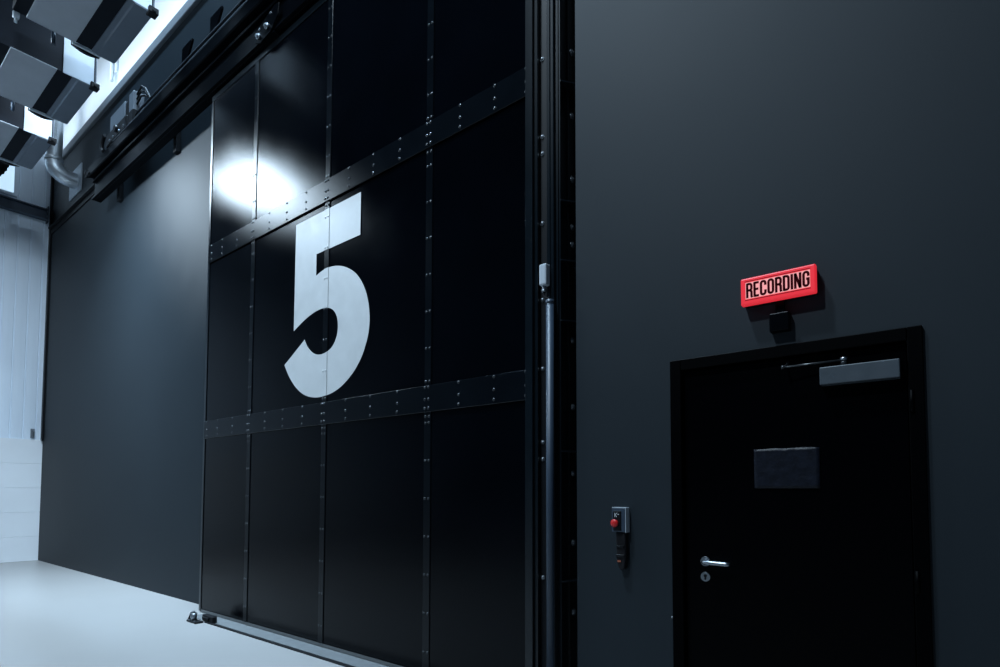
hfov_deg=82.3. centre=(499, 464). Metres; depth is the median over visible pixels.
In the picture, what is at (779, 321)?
sensor box
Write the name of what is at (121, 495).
wall
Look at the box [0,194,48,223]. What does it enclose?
steel beam
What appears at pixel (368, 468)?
gate
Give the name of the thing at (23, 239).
wall
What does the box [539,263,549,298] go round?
switch
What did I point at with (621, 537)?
pendant
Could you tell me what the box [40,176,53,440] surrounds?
trim
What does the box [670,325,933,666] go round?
door
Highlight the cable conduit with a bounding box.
[546,299,553,666]
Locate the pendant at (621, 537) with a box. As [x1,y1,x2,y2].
[616,532,627,569]
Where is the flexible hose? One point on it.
(3, 167)
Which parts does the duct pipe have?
wall plate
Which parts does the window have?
pane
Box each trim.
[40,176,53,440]
[48,183,94,234]
[62,0,200,159]
[197,613,388,666]
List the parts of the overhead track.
rail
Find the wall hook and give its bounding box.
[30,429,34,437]
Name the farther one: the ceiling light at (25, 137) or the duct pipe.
the duct pipe
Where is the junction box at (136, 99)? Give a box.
[128,85,156,125]
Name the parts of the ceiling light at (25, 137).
panel, panel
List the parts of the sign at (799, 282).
lit panel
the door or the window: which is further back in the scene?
the window
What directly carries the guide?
on the floor
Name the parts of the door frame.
plate, square post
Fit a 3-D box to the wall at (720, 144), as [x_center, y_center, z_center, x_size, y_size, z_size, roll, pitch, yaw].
[3.115,-3.753,1.995,6.400,10.600,0.350,-2,-3,38]
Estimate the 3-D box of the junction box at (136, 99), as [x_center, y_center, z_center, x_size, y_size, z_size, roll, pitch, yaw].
[-5.125,-5.347,8.337,1.102,0.495,0.160,-2,-3,38]
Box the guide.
[186,611,216,623]
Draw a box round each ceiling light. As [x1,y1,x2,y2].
[0,0,99,123]
[0,96,56,168]
[12,0,158,62]
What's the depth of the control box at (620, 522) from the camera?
3.41 m
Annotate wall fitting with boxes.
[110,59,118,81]
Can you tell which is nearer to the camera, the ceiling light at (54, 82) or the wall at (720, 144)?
the wall at (720, 144)
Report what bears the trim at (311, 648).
attached to the gate
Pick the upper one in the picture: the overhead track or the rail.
the overhead track
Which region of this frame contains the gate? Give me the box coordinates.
[199,0,534,666]
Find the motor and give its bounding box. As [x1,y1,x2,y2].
[100,101,128,152]
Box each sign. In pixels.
[741,264,817,308]
[754,447,819,487]
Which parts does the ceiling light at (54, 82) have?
hanger rod, panel, panel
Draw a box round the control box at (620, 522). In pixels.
[610,507,629,532]
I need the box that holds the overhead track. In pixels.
[84,0,318,202]
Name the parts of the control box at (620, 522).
button panel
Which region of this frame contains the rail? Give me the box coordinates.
[204,621,354,666]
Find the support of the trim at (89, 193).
attached to the wall at (121, 495)
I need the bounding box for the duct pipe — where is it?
[44,120,82,201]
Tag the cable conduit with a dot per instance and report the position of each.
(549, 302)
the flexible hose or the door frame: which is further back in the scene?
the flexible hose
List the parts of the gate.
edge frame, panel, panel, panel, frame, panel, panel, panel, panel, panel, panel, panel, panel, panel, edge frame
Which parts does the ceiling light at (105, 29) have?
hanger rod, panel, panel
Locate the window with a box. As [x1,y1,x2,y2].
[0,165,18,197]
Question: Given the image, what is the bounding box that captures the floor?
[0,560,343,666]
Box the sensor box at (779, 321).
[769,300,790,333]
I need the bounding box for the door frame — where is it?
[534,0,577,666]
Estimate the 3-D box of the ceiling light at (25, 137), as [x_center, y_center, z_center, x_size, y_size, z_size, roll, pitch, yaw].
[-7.933,-6.891,9.211,1.426,3.700,1.070,-2,-3,38]
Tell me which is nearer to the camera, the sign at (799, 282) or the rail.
the sign at (799, 282)
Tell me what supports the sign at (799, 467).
attached to the door
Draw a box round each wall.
[0,152,50,562]
[38,0,243,603]
[575,0,999,666]
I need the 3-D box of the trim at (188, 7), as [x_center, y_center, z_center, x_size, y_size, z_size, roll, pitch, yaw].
[-4.394,-6.506,8.305,13.050,0.160,0.350,-2,-3,38]
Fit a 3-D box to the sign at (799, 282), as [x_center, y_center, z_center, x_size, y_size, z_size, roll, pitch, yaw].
[1.426,-0.905,2.928,0.352,0.143,0.077,-2,-3,38]
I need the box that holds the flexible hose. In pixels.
[0,0,12,175]
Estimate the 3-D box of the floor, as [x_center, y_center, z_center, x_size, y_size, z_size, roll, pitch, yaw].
[-5.797,1.599,1.278,19.750,0.200,12.900,-2,-3,38]
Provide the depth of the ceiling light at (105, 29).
6.75 m
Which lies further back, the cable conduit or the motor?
the motor

